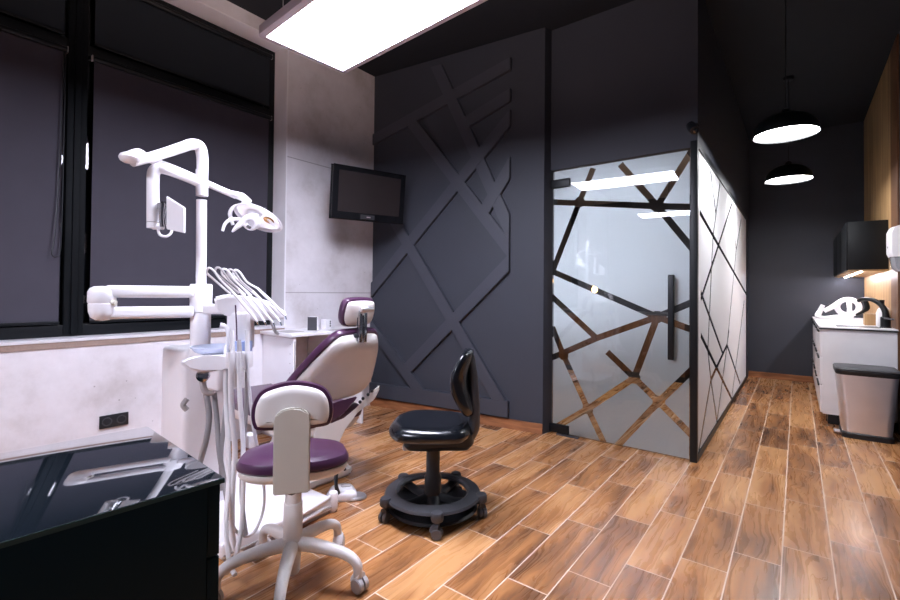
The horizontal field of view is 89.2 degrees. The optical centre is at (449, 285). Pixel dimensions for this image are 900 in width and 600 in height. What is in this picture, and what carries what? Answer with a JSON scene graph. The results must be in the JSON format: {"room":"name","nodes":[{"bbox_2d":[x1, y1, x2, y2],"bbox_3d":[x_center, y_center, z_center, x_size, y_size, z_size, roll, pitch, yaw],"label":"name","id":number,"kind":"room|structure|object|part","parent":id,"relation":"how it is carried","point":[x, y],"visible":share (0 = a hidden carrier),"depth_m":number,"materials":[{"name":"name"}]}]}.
{"room":"dental clinic","nodes":[
{"label":"dental clinic","id":0,"kind":"room"},
{"bbox_2d":[0,0,374,452],"bbox_3d":[-1.680,-0.504,4.051,0.423,3.483,11.600,0,-1,37],"label":"wall","id":1,"kind":"structure","parent":0,"point":[48,396],"depth_m":4.06,"materials":[{"name":"paint"}]},
{"bbox_2d":[99,412,128,429],"bbox_3d":[-2.205,0.883,2.997,0.015,0.083,0.160,0,-1,37],"label":"wall socket","id":2,"kind":"object","parent":1,"relation":"attached to","point":[113,420],"visible":1,"depth_m":2.99,"materials":[{"name":"black plastic"}]},
{"bbox_2d":[0,0,264,326],"bbox_3d":[-3.088,-0.836,2.426,0.100,2.880,5.300,0,-1,37],"label":"trim","id":3,"kind":"structure","parent":1,"relation":"attached to","point":[90,96],"depth_m":3.14,"materials":[{"name":"black metal"}]},
{"bbox_2d":[0,0,288,352],"bbox_3d":[-2.903,-0.899,2.297,0.271,2.535,4.516,0,-1,37],"label":"window","id":4,"kind":"structure","parent":1,"relation":"in","point":[71,331],"depth_m":3.04,"materials":[{"name":"black metal"}]},
{"bbox_2d":[0,0,64,34],"bbox_3d":[-2.949,-1.870,2.318,0.038,0.474,1.598,0,-1,37],"label":"roller blind","id":5,"kind":"object","parent":4,"relation":"attached to","point":[48,14],"visible":1,"depth_m":2.85,"materials":[{"name":"fabric"}]},
{"bbox_2d":[0,24,68,326],"bbox_3d":[-2.958,-0.662,2.300,0.044,1.789,1.598,0,-1,37],"label":"roller blind","id":6,"kind":"object","parent":4,"relation":"attached to","point":[31,66],"visible":1,"depth_m":2.81,"materials":[{"name":"fabric"}]},
{"bbox_3d":[-2.487,-0.861,2.901,0.018,1.367,0.060,0,-1,14],"label":"blind chain","id":7,"kind":"part","parent":6,"relation":"part of","materials":[{"name":"black plastic"}]},
{"bbox_3d":[-2.916,0.337,2.279,0.271,0.052,4.511,0,-1,37],"label":"sill","id":8,"kind":"part","parent":4,"relation":"part of","materials":[{"name":"white stone"}]},
{"bbox_2d":[89,55,271,322],"bbox_3d":[-2.006,-0.637,3.558,0.038,1.789,1.309,0,-1,37],"label":"roller blind","id":9,"kind":"object","parent":4,"relation":"attached to","point":[133,109],"visible":0.82,"depth_m":3.42,"materials":[{"name":"fabric"}]},
{"bbox_2d":[94,0,272,107],"bbox_3d":[-1.995,-1.845,3.574,0.038,0.474,1.309,0,-1,37],"label":"roller blind","id":10,"kind":"object","parent":4,"relation":"attached to","point":[149,32],"visible":1,"depth_m":3.51,"materials":[{"name":"fabric"}]},
{"bbox_2d":[329,163,405,224],"bbox_3d":[-0.897,-0.844,4.369,0.765,0.530,0.606,1,-1,-41],"label":"television","id":11,"kind":"object","parent":1,"relation":"attached to","point":[356,193],"visible":1,"depth_m":4.14,"materials":[{"name":"black plastic"}]},
{"bbox_3d":[-0.756,-0.628,4.178,0.147,0.046,0.016,1,-1,-41],"label":"trim","id":12,"kind":"part","parent":11,"relation":"part of","materials":[{"name":"grey plastic"}]},
{"bbox_2d":[369,27,556,433],"bbox_3d":[0.052,-0.484,4.421,1.887,3.483,0.473,0,-1,37],"label":"wall","id":13,"kind":"structure","parent":0,"point":[471,263],"depth_m":4.24,"materials":[{"name":"grey paint"}]},
{"bbox_3d":[-0.147,-0.494,4.427,1.560,3.300,0.046,0,-1,30],"label":"batten panel","id":14,"kind":"part","parent":13,"relation":"part of","materials":[{"name":"paint"}]},
{"bbox_2d":[370,398,542,433],"bbox_3d":[-0.026,1.214,4.341,1.871,0.085,0.016,0,-1,30],"label":"baseboard","id":15,"kind":"structure","parent":13,"relation":"attached to","point":[537,428],"depth_m":4.13,"materials":[{"name":"wood"}]},
{"bbox_2d":[549,149,689,459],"bbox_3d":[1.284,0.134,3.595,1.075,2.248,0.074,0,-1,38],"label":"door","id":16,"kind":"structure","parent":13,"relation":"in","point":[633,255],"depth_m":3.58,"materials":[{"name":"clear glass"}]},
{"bbox_3d":[0.985,1.253,3.817,0.190,0.012,0.040,0,-1,37],"label":"floor plate","id":17,"kind":"part","parent":16,"relation":"part of","materials":[{"name":"grey plastic"}]},
{"bbox_3d":[1.615,0.227,3.327,0.040,0.617,0.061,0,-1,37],"label":"handle","id":18,"kind":"part","parent":16,"relation":"part of","materials":[{"name":"black metal"}]},
{"bbox_2d":[219,370,899,599],"bbox_3d":[0.126,1.286,2.643,5.000,0.100,12.000,0,-1,37],"label":"floor","id":19,"kind":"structure","parent":0,"point":[779,504],"depth_m":2.43,"materials":[{"name":"brown wood"}]},
{"bbox_2d":[0,427,224,599],"bbox_3d":[-1.202,0.825,0.807,0.608,0.750,1.306,0,-1,42],"label":"base cabinet","id":20,"kind":"object","parent":19,"relation":"on","point":[130,514],"visible":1,"depth_m":1.00,"materials":[{"name":"black glass"}]},
{"bbox_3d":[-1.201,0.455,0.810,0.607,0.010,1.300,0,-1,42],"label":"glass","id":21,"kind":"part","parent":20,"relation":"part of","materials":[{"name":"black glass"}]},
{"bbox_3d":[-0.781,0.727,1.275,0.589,0.165,0.027,0,-1,42],"label":"drawer","id":22,"kind":"part","parent":20,"relation":"part of","materials":[{"name":"black paint"}]},
{"bbox_3d":[-0.779,0.557,1.278,0.589,0.165,0.027,0,-1,42],"label":"drawer","id":23,"kind":"part","parent":20,"relation":"part of","materials":[{"name":"black paint"}]},
{"bbox_2d":[87,139,337,576],"bbox_3d":[-1.200,0.248,2.330,1.169,1.942,1.004,0,-1,37],"label":"dental unit","id":24,"kind":"object","parent":19,"relation":"on","point":[200,377],"visible":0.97,"depth_m":2.13,"materials":[{"name":"white plastic"}]},
{"bbox_3d":[-1.400,0.027,2.136,0.352,0.056,0.070,1,-1,-33],"label":"swing arm","id":25,"kind":"part","parent":24,"relation":"part of","materials":[{"name":"white plastic"}]},
{"bbox_3d":[-1.399,0.123,2.136,0.352,0.056,0.066,1,-1,-33],"label":"swing arm","id":26,"kind":"part","parent":24,"relation":"part of","materials":[{"name":"white plastic"}]},
{"bbox_3d":[-1.288,-0.243,2.062,0.065,0.052,0.012,1,-1,-32],"label":"pull handle","id":27,"kind":"part","parent":24,"relation":"part of","materials":[{"name":"white plastic"}]},
{"bbox_3d":[-1.285,-0.423,2.151,0.076,0.271,0.259,0,-1,27],"label":"tray arm","id":28,"kind":"part","parent":24,"relation":"part of","materials":[{"name":"white plastic"}]},
{"bbox_3d":[-1.220,-0.318,2.033,0.100,0.166,0.013,0,-1,14],"label":"screen plate","id":29,"kind":"part","parent":24,"relation":"part of","materials":[{"name":"white paint"}]},
{"bbox_2d":[130,139,251,202],"bbox_3d":[-1.263,-0.571,2.256,0.208,0.308,0.609,0,-1,37],"label":"lamp arm","id":30,"kind":"object","parent":24,"relation":"attached to","point":[200,179],"depth_m":2.17,"materials":[{"name":"white plastic"}]},
{"bbox_3d":[-1.094,0.397,2.021,0.056,0.059,0.032,1,-1,-28],"label":"knob","id":31,"kind":"part","parent":24,"relation":"part of","materials":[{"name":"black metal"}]},
{"bbox_3d":[-1.093,0.353,2.076,0.239,0.103,0.182,1,-1,-28],"label":"assistant arm","id":32,"kind":"part","parent":24,"relation":"part of","materials":[{"name":"white plastic"}]},
{"bbox_2d":[190,343,229,354],"bbox_3d":[-1.107,0.301,2.150,0.210,0.039,0.210,0,-1,37],"label":"bowl","id":33,"kind":"object","parent":24,"relation":"on","point":[218,348],"depth_m":2.08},
{"bbox_3d":[-1.035,-0.022,2.042,0.105,0.123,0.049,1,-1,-27],"label":"whip arm","id":34,"kind":"part","parent":24,"relation":"part of"},
{"bbox_3d":[-1.012,-0.025,2.072,0.107,0.124,0.049,1,-1,-26],"label":"whip arm","id":35,"kind":"part","parent":24,"relation":"part of","materials":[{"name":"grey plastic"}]},
{"bbox_3d":[-0.953,0.288,1.996,0.030,0.192,0.021,0,-1,37],"label":"suction handle","id":36,"kind":"part","parent":24,"relation":"part of","materials":[{"name":"white plastic"}]},
{"bbox_3d":[-0.995,-0.018,2.098,0.108,0.126,0.049,1,-1,-26],"label":"whip arm","id":37,"kind":"part","parent":24,"relation":"part of"},
{"bbox_3d":[-0.978,-0.016,2.121,0.111,0.128,0.049,1,-1,-27],"label":"whip arm","id":38,"kind":"part","parent":24,"relation":"part of","materials":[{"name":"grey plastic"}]},
{"bbox_3d":[-0.928,0.307,2.007,0.030,0.141,0.021,0,-1,37],"label":"suction handle","id":39,"kind":"part","parent":24,"relation":"part of","materials":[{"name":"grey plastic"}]},
{"bbox_3d":[-0.964,-0.014,2.147,0.112,0.129,0.049,1,-1,-24],"label":"whip arm","id":40,"kind":"part","parent":24,"relation":"part of"},
{"bbox_3d":[-0.899,0.287,2.021,0.030,0.186,0.021,0,-1,37],"label":"suction handle","id":41,"kind":"part","parent":24,"relation":"part of","materials":[{"name":"white plastic"}]},
{"bbox_2d":[221,203,282,232],"bbox_3d":[-1.079,-0.364,2.474,0.162,0.172,0.323,0,-1,37],"label":"lamp","id":42,"kind":"object","parent":24,"relation":"attached to","point":[251,216],"depth_m":2.46,"materials":[{"name":"white plastic"}]},
{"bbox_3d":[-1.194,1.174,2.518,0.950,0.073,0.600,0,-1,37],"label":"plate","id":43,"kind":"part","parent":24,"relation":"part of","materials":[{"name":"white plastic"}]},
{"bbox_3d":[-0.846,0.205,2.203,0.045,0.068,0.019,1,-1,-27],"label":"table handle","id":44,"kind":"part","parent":24,"relation":"part of","materials":[{"name":"grey plastic"}]},
{"bbox_2d":[218,380,368,599],"bbox_3d":[-0.646,0.794,1.887,0.596,0.850,0.613,0,-1,37],"label":"stool","id":45,"kind":"object","parent":19,"relation":"on","point":[294,459],"visible":0.95,"depth_m":1.78,"materials":[{"name":"beige plastic"}]},
{"bbox_3d":[-0.773,1.088,1.794,0.299,0.134,0.057,1,-1,-29],"label":"leg","id":46,"kind":"part","parent":45,"relation":"part of","materials":[{"name":"beige plastic"}]},
{"bbox_3d":[-0.750,1.090,1.966,0.299,0.134,0.057,0,-1,43],"label":"leg","id":47,"kind":"part","parent":45,"relation":"part of","materials":[{"name":"beige plastic"}]},
{"bbox_3d":[-0.616,1.088,1.719,0.057,0.134,0.299,1,-1,-11],"label":"leg","id":48,"kind":"part","parent":45,"relation":"part of","materials":[{"name":"beige plastic"}]},
{"bbox_3d":[-0.614,0.463,1.789,0.304,0.190,0.060,1,-1,-16],"label":"backrest","id":49,"kind":"part","parent":45,"relation":"part of","materials":[{"name":"purple leather"}]},
{"bbox_3d":[-0.665,0.719,1.958,0.443,0.061,0.337,1,-1,-16],"label":"seat","id":50,"kind":"part","parent":45,"relation":"part of","materials":[{"name":"purple leather"}]},
{"bbox_3d":[-0.576,1.092,1.996,0.057,0.134,0.299,0,-1,27],"label":"leg","id":51,"kind":"part","parent":45,"relation":"part of","materials":[{"name":"beige plastic"}]},
{"bbox_3d":[-0.497,1.091,1.845,0.299,0.134,0.057,0,-1,7],"label":"leg","id":52,"kind":"part","parent":45,"relation":"part of","materials":[{"name":"beige plastic"}]},
{"bbox_2d":[333,532,342,543],"bbox_3d":[-0.516,1.168,2.103,0.040,0.057,0.055,1,-1,-4],"label":"hood","id":53,"kind":"object","parent":45,"relation":"attached to","point":[338,536],"depth_m":2.09,"materials":[{"name":"white plastic"}]},
{"bbox_2d":[350,571,364,580],"bbox_3d":[-0.374,1.166,1.833,0.055,0.057,0.042,0,-1,37],"label":"hood","id":54,"kind":"object","parent":45,"relation":"attached to","point":[357,575],"depth_m":1.81,"materials":[{"name":"white plastic"}]},
{"bbox_2d":[234,297,379,488],"bbox_3d":[-1.040,0.648,3.048,1.452,1.165,0.652,0,-1,37],"label":"chair","id":55,"kind":"object","parent":19,"relation":"on","point":[343,363],"visible":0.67,"depth_m":2.64,"materials":[{"name":"beige plastic"}]},
{"bbox_3d":[-1.159,0.809,3.144,1.146,0.075,0.553,0,-1,37],"label":"seat","id":56,"kind":"part","parent":55,"relation":"part of","materials":[{"name":"purple leather"}]},
{"bbox_3d":[-0.677,0.481,2.787,0.400,0.472,0.634,0,-1,37],"label":"backrest","id":57,"kind":"part","parent":55,"relation":"part of","materials":[{"name":"purple leather"}]},
{"bbox_2d":[332,397,356,421],"bbox_3d":[-0.640,0.705,2.593,0.075,0.122,0.364,0,-1,32],"label":"cushion","id":58,"kind":"object","parent":55,"relation":"on","point":[339,408],"depth_m":2.59,"materials":[{"name":"purple leather"}]},
{"bbox_3d":[-0.587,0.754,2.622,0.051,0.291,0.529,0,-1,35],"label":"hinge rail","id":59,"kind":"part","parent":55,"relation":"part of","materials":[{"name":"beige plastic"}]},
{"bbox_2d":[260,326,363,436],"bbox_3d":[-1.177,0.811,3.982,0.455,0.860,0.780,0,-1,37],"label":"desk","id":60,"kind":"object","parent":19,"relation":"on","point":[279,351],"visible":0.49,"depth_m":3.73,"materials":[{"name":"white paint"}]},
{"bbox_3d":[-1.395,0.818,3.711,0.433,0.835,0.025,0,-1,37],"label":"panel","id":61,"kind":"part","parent":60,"relation":"part of","materials":[{"name":"white paint"}]},
{"bbox_2d":[277,330,303,332],"bbox_3d":[-1.332,0.375,3.775,0.210,0.002,0.150,0,-1,37],"label":"paper sheet","id":62,"kind":"object","parent":60,"relation":"on","point":[285,331],"visible":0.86,"depth_m":3.75,"materials":[{"name":"white paper"}]},
{"bbox_2d":[308,316,320,330],"bbox_3d":[-1.161,0.319,3.902,0.086,0.120,0.092,0,-1,2],"label":"device box","id":63,"kind":"object","parent":60,"relation":"on","point":[314,322],"visible":1,"depth_m":3.86,"materials":[{"name":"white paint"}]},
{"bbox_2d":[321,319,331,328],"bbox_3d":[-1.104,0.339,4.049,0.082,0.085,0.070,0,-1,27],"label":"card holder","id":64,"kind":"object","parent":60,"relation":"on","point":[325,323],"visible":0.87,"depth_m":4.02,"materials":[{"name":"white paint"}]},
{"bbox_3d":[-0.965,0.830,4.276,0.433,0.835,0.025,0,-1,37],"label":"panel","id":65,"kind":"part","parent":60,"relation":"part of","materials":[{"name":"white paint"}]},
{"bbox_2d":[326,468,366,501],"bbox_3d":[-0.612,1.096,2.659,0.215,0.267,0.201,1,-1,-36],"label":"foot pedal","id":66,"kind":"object","parent":19,"relation":"on","point":[347,492],"visible":0.62,"depth_m":2.61,"materials":[{"name":"white plastic"}]},
{"bbox_3d":[-0.621,1.062,2.567,0.030,0.203,0.095,0,-1,24],"label":"lever","id":67,"kind":"part","parent":66,"relation":"part of","materials":[{"name":"black plastic"}]},
{"bbox_3d":[-0.535,1.221,2.652,0.101,0.018,0.098,1,-1,-9],"label":"pedal plate","id":68,"kind":"part","parent":66,"relation":"part of","materials":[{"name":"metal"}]},
{"bbox_2d":[378,348,486,540],"bbox_3d":[-0.089,0.783,2.510,0.574,0.896,0.571,0,-1,37],"label":"stool","id":69,"kind":"object","parent":19,"relation":"on","point":[434,505],"visible":1,"depth_m":2.38,"materials":[{"name":"black leather"}]},
{"bbox_2d":[381,508,389,513],"bbox_3d":[-0.334,1.171,2.385,0.036,0.066,0.049,0,-1,29],"label":"hood","id":70,"kind":"object","parent":69,"relation":"attached to","point":[384,510],"depth_m":2.36,"materials":[{"name":"grey plastic"}]},
{"bbox_3d":[-0.228,1.149,2.429,0.241,0.062,0.078,1,-1,-23],"label":"leg","id":71,"kind":"part","parent":69,"relation":"part of","materials":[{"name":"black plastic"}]},
{"bbox_3d":[-0.196,1.151,2.590,0.078,0.062,0.241,1,-1,-45],"label":"leg","id":72,"kind":"part","parent":69,"relation":"part of","materials":[{"name":"black plastic"}]},
{"bbox_3d":[-0.100,0.761,2.492,0.443,0.072,0.461,0,-1,5],"label":"seat","id":73,"kind":"part","parent":69,"relation":"part of","materials":[{"name":"black leather"}]},
{"bbox_3d":[-0.073,1.149,2.342,0.078,0.062,0.241,1,-1,-9],"label":"leg","id":74,"kind":"part","parent":69,"relation":"part of","materials":[{"name":"black plastic"}]},
{"bbox_2d":[429,523,439,532],"bbox_3d":[-0.078,1.171,2.219,0.049,0.066,0.036,0,-1,13],"label":"caster","id":75,"kind":"object","parent":69,"relation":"attached to","point":[434,527],"depth_m":2.20,"materials":[{"name":"grey plastic"}]},
{"bbox_3d":[-0.027,1.153,2.615,0.078,0.062,0.241,0,-1,27],"label":"leg","id":76,"kind":"part","parent":69,"relation":"part of","materials":[{"name":"black plastic"}]},
{"bbox_3d":[0.049,1.152,2.461,0.241,0.062,0.078,0,-1,9],"label":"leg","id":77,"kind":"part","parent":69,"relation":"part of","materials":[{"name":"black plastic"}]},
{"bbox_3d":[0.075,0.517,2.479,0.128,0.362,0.350,0,-1,5],"label":"backrest","id":78,"kind":"part","parent":69,"relation":"part of","materials":[{"name":"black leather"}]},
{"bbox_2d":[478,503,485,509],"bbox_3d":[0.169,1.177,2.448,0.036,0.066,0.050,1,-1,-12],"label":"hood","id":79,"kind":"object","parent":69,"relation":"attached to","point":[481,506],"depth_m":2.42,"materials":[{"name":"grey plastic"}]},
{"bbox_2d":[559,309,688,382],"bbox_3d":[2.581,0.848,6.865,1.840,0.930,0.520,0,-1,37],"label":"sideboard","id":80,"kind":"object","parent":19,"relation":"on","point":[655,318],"visible":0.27,"depth_m":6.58,"materials":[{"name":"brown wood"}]},
{"bbox_2d":[563,309,676,315],"bbox_3d":[2.585,0.398,6.871,1.840,0.030,0.520,0,-1,37],"label":"countertop","id":81,"kind":"structure","parent":80,"relation":"on","point":[566,310],"depth_m":6.49,"materials":[{"name":"grey plastic"}]},
{"bbox_2d":[812,317,898,432],"bbox_3d":[4.409,0.850,5.090,0.542,0.911,2.505,0,-1,37],"label":"base cabinet","id":82,"kind":"object","parent":19,"relation":"on","point":[835,340],"visible":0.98,"depth_m":4.20,"materials":[{"name":"white laminate"}]},
{"bbox_3d":[4.405,0.561,5.496,0.018,0.240,0.610,0,-1,37],"label":"drawer","id":83,"kind":"part","parent":82,"relation":"part of","materials":[{"name":"white laminate"}]},
{"bbox_3d":[4.403,0.816,5.492,0.018,0.250,0.610,0,-1,37],"label":"drawer","id":84,"kind":"part","parent":82,"relation":"part of","materials":[{"name":"white paint"}]},
{"bbox_3d":[4.401,1.076,5.489,0.018,0.250,0.610,0,-1,37],"label":"drawer","id":85,"kind":"part","parent":82,"relation":"part of","materials":[{"name":"white laminate"}]},
{"bbox_3d":[4.032,0.551,5.005,0.018,0.240,0.610,0,-1,37],"label":"drawer","id":86,"kind":"part","parent":82,"relation":"part of","materials":[{"name":"white laminate"}]},
{"bbox_3d":[4.030,0.806,5.001,0.018,0.250,0.610,0,-1,37],"label":"drawer","id":87,"kind":"part","parent":82,"relation":"part of","materials":[{"name":"white laminate"}]},
{"bbox_3d":[4.027,1.066,4.998,0.018,0.250,0.610,0,-1,37],"label":"drawer","id":88,"kind":"part","parent":82,"relation":"part of","materials":[{"name":"white paint"}]},
{"bbox_3d":[3.659,0.542,4.513,0.018,0.240,0.610,0,-1,37],"label":"drawer","id":89,"kind":"part","parent":82,"relation":"part of","materials":[{"name":"white laminate"}]},
{"bbox_3d":[3.656,0.797,4.510,0.018,0.250,0.610,0,-1,37],"label":"drawer","id":90,"kind":"part","parent":82,"relation":"part of","materials":[{"name":"white paint"}]},
{"bbox_3d":[3.654,1.057,4.507,0.018,0.250,0.610,0,-1,37],"label":"drawer","id":91,"kind":"part","parent":82,"relation":"part of","materials":[{"name":"white paint"}]},
{"bbox_2d":[815,297,861,318],"bbox_3d":[4.092,0.235,4.814,0.387,0.239,0.189,0,-1,42],"label":"sculpture","id":92,"kind":"object","parent":82,"relation":"on","point":[836,305],"visible":0.93,"depth_m":4.83,"materials":[{"name":"white paint"}]},
{"bbox_3d":[4.041,0.276,4.824,0.118,0.157,0.331,1,-1,-16],"label":"arm","id":93,"kind":"part","parent":92,"relation":"part of","materials":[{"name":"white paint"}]},
{"bbox_3d":[4.113,0.241,4.811,0.125,0.192,0.272,1,-1,-21],"label":"arm","id":94,"kind":"part","parent":92,"relation":"part of","materials":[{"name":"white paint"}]},
{"bbox_2d":[812,317,898,330],"bbox_3d":[4.416,0.404,5.094,0.533,0.011,2.502,0,-1,37],"label":"countertop","id":95,"kind":"structure","parent":82,"relation":"on","point":[832,322],"depth_m":4.74,"materials":[{"name":"white paint"}]},
{"bbox_2d":[863,313,875,325],"bbox_3d":[4.180,0.332,4.511,0.130,0.111,0.150,0,-1,37],"label":"wooden box","id":96,"kind":"object","parent":95,"relation":"on","point":[868,319],"visible":0.56,"depth_m":4.47,"materials":[{"name":"brown wood"}]},
{"bbox_2d":[856,297,893,327],"bbox_3d":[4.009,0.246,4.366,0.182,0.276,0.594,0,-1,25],"label":"tap","id":97,"kind":"object","parent":95,"relation":"on","point":[885,320],"visible":1,"depth_m":4.19,"materials":[{"name":"black metal"}]},
{"bbox_3d":[3.966,0.201,4.275,0.057,0.190,0.290,1,-1,-4],"label":"spout","id":98,"kind":"part","parent":97,"relation":"part of","materials":[{"name":"black metal"}]},
{"bbox_2d":[876,307,890,326],"bbox_3d":[4.108,0.289,4.322,0.110,0.190,0.110,0,-1,37],"label":"canister","id":99,"kind":"object","parent":95,"relation":"on","point":[878,312],"visible":0.25,"depth_m":4.32,"materials":[{"name":"paint"}]},
{"bbox_2d":[833,363,899,443],"bbox_3d":[3.550,0.987,3.902,0.418,0.592,0.364,0,-1,37],"label":"pedal bin","id":100,"kind":"object","parent":19,"relation":"on","point":[866,394],"visible":1,"depth_m":3.78,"materials":[{"name":"metal"}]},
{"bbox_3d":[3.553,0.701,3.906,0.416,0.020,0.364,0,-1,37],"label":"lid","id":101,"kind":"part","parent":100,"relation":"part of","materials":[{"name":"grey plastic"}]},
{"bbox_2d":[227,0,899,139],"bbox_3d":[0.158,-2.297,2.689,5.000,0.100,12.000,0,-1,37],"label":"ceiling","id":102,"kind":"structure","parent":0,"point":[838,51],"depth_m":4.12,"materials":[{"name":"black paint"}]},
{"bbox_2d":[259,0,486,72],"bbox_3d":[-0.393,-1.805,2.294,1.240,0.903,0.570,0,-1,41],"label":"ceiling lamp","id":103,"kind":"object","parent":102,"relation":"hanging from","point":[342,36],"visible":1,"depth_m":2.38,"materials":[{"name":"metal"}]},
{"bbox_2d":[753,0,820,143],"bbox_3d":[2.523,-1.673,3.430,0.414,1.081,0.414,0,-1,37],"label":"pendant lamp","id":104,"kind":"object","parent":102,"relation":"hanging from","point":[787,125],"visible":1,"depth_m":3.36,"materials":[{"name":"black metal"}]},
{"bbox_3d":[2.523,-1.762,3.431,0.007,0.868,0.007,0,-1,15],"label":"cord","id":105,"kind":"part","parent":104,"relation":"part of","materials":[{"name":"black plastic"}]},
{"bbox_2d":[754,125,818,141],"bbox_3d":[2.518,-1.147,3.423,0.390,0.004,0.390,0,-1,37],"label":"diffuser","id":106,"kind":"object","parent":104,"relation":"attached to","point":[771,133],"depth_m":3.42,"materials":[{"name":"white plastic"}]},
{"bbox_3d":[2.518,-1.214,3.424,0.414,0.162,0.414,0,-1,37],"label":"lamp shade","id":107,"kind":"part","parent":104,"relation":"part of","materials":[{"name":"black metal"}]},
{"bbox_2d":[765,75,813,184],"bbox_3d":[3.550,-1.647,4.784,0.414,1.081,0.414,0,-1,37],"label":"pendant lamp","id":108,"kind":"object","parent":102,"relation":"hanging from","point":[789,173],"visible":1,"depth_m":4.71,"materials":[{"name":"black metal"}]},
{"bbox_3d":[3.550,-1.735,4.785,0.007,0.868,0.007,0,-1,15],"label":"cord","id":109,"kind":"part","parent":108,"relation":"part of","materials":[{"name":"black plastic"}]},
{"bbox_2d":[766,175,811,183],"bbox_3d":[3.545,-1.120,4.777,0.390,0.004,0.390,0,-1,37],"label":"diffuser","id":110,"kind":"object","parent":108,"relation":"attached to","point":[772,179],"depth_m":4.78,"materials":[{"name":"white plastic"}]},
{"bbox_3d":[3.546,-1.187,4.778,0.414,0.162,0.414,0,-1,37],"label":"lamp shade","id":111,"kind":"part","parent":108,"relation":"part of","materials":[{"name":"black metal"}]},
{"bbox_2d":[556,203,570,358],"bbox_3d":[0.831,-0.446,6.776,0.277,3.483,4.220,0,-1,37],"label":"wall","id":112,"kind":"structure","parent":0,"point":[560,304],"depth_m":8.07,"materials":[{"name":"brown paint"}]},
{"bbox_2d":[557,153,689,206],"bbox_3d":[1.962,-1.481,5.877,2.614,0.050,4.116,0,-1,37],"label":"ceiling","id":113,"kind":"structure","parent":0,"point":[579,201],"depth_m":6.65,"materials":[{"name":"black paint"}]},
{"bbox_2d":[551,0,700,171],"bbox_3d":[1.366,-1.612,3.672,1.134,1.223,0.120,0,-1,37],"label":"wall","id":114,"kind":"structure","parent":0,"point":[626,78],"depth_m":3.58,"materials":[{"name":"grey paint"}]},
{"bbox_2d":[686,121,698,134],"bbox_3d":[1.724,-1.120,3.239,0.089,0.105,0.121,0,-1,37],"label":"security camera","id":115,"kind":"object","parent":114,"relation":"attached to","point":[692,127],"visible":1,"depth_m":3.20,"materials":[{"name":"black plastic"}]},
{"bbox_2d":[571,121,863,376],"bbox_3d":[3.712,-0.412,7.362,5.000,3.483,0.200,0,-1,37],"label":"wall","id":116,"kind":"structure","parent":0,"point":[793,228],"depth_m":6.39,"materials":[{"name":"grey paint"}]},
{"bbox_2d":[748,371,813,382],"bbox_3d":[4.884,1.284,6.305,1.276,0.085,0.012,0,-1,37],"label":"baseboard","id":117,"kind":"structure","parent":116,"relation":"attached to","point":[799,378],"depth_m":6.45,"materials":[{"name":"tile"}]},
{"bbox_2d":[687,0,748,219],"bbox_3d":[3.082,-1.600,5.091,0.120,1.178,4.216,0,-1,37],"label":"wall","id":118,"kind":"structure","parent":0,"point":[723,135],"depth_m":4.31,"materials":[{"name":"grey paint"}]},
{"bbox_2d":[690,140,746,462],"bbox_3d":[2.973,0.138,4.882,0.047,2.305,4.066,0,-1,37],"label":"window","id":119,"kind":"structure","parent":118,"relation":"in","point":[718,223],"depth_m":3.92,"materials":[{"name":"white glass"}]},
{"bbox_3d":[1.756,0.106,3.281,0.047,2.305,0.045,0,-1,37],"label":"corner post","id":120,"kind":"part","parent":119,"relation":"part of","materials":[{"name":"black metal"}]},
{"bbox_2d":[747,218,748,377],"bbox_3d":[4.285,0.172,6.614,0.050,2.305,0.280,0,-1,37],"label":"wall","id":121,"kind":"structure","parent":0,"point":[747,218],"depth_m":6.58,"materials":[{"name":"grey paint"}]},
{"bbox_2d":[899,33,899,188],"bbox_3d":[2.017,-0.507,1.241,0.290,3.483,11.600,0,-1,37],"label":"wall","id":122,"kind":"structure","parent":0,"point":[899,33],"depth_m":3.96,"materials":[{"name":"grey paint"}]},
{"bbox_2d":[833,220,888,277],"bbox_3d":[4.671,-0.372,5.245,0.306,0.496,1.990,0,-1,37],"label":"upper cabinet","id":123,"kind":"object","parent":122,"relation":"attached to","point":[859,249],"visible":1,"depth_m":4.49,"materials":[{"name":"black wood"}]},
{"bbox_3d":[4.955,-0.369,5.861,0.013,0.480,0.660,0,-1,37],"label":"door","id":124,"kind":"part","parent":123,"relation":"part of","materials":[{"name":"black metal"}]},
{"bbox_3d":[4.553,-0.380,5.333,0.013,0.480,0.660,0,-1,37],"label":"door","id":125,"kind":"part","parent":123,"relation":"part of","materials":[{"name":"black metal"}]},
{"bbox_3d":[4.152,-0.390,4.804,0.013,0.480,0.660,0,-1,37],"label":"door","id":126,"kind":"part","parent":123,"relation":"part of","materials":[{"name":"black metal"}]},
{"bbox_2d":[864,55,890,313],"bbox_3d":[4.759,-0.432,5.097,0.010,3.483,2.140,0,-1,37],"label":"wall panel","id":127,"kind":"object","parent":122,"relation":"attached to","point":[877,122],"depth_m":4.90,"materials":[{"name":"brown wood"}]},
{"bbox_2d":[886,225,899,271],"bbox_3d":[3.682,-0.305,3.765,0.112,0.375,0.180,0,-1,37],"label":"soap dispenser","id":128,"kind":"object","parent":122,"relation":"attached to","point":[893,234],"visible":1,"depth_m":3.71,"materials":[{"name":"white plastic"}]},
{"bbox_3d":[3.687,-0.178,3.758,0.095,0.120,0.160,0,-1,37],"label":"clear tank","id":129,"kind":"part","parent":128,"relation":"part of","materials":[{"name":"plastic"}]},
{"bbox_2d":[890,34,899,434],"bbox_3d":[4.002,-0.452,4.102,0.012,3.483,0.360,0,-1,37],"label":"trim","id":130,"kind":"structure","parent":122,"relation":"attached to","point":[894,53],"depth_m":4.05,"materials":[{"name":"brown wood"}]}
]}

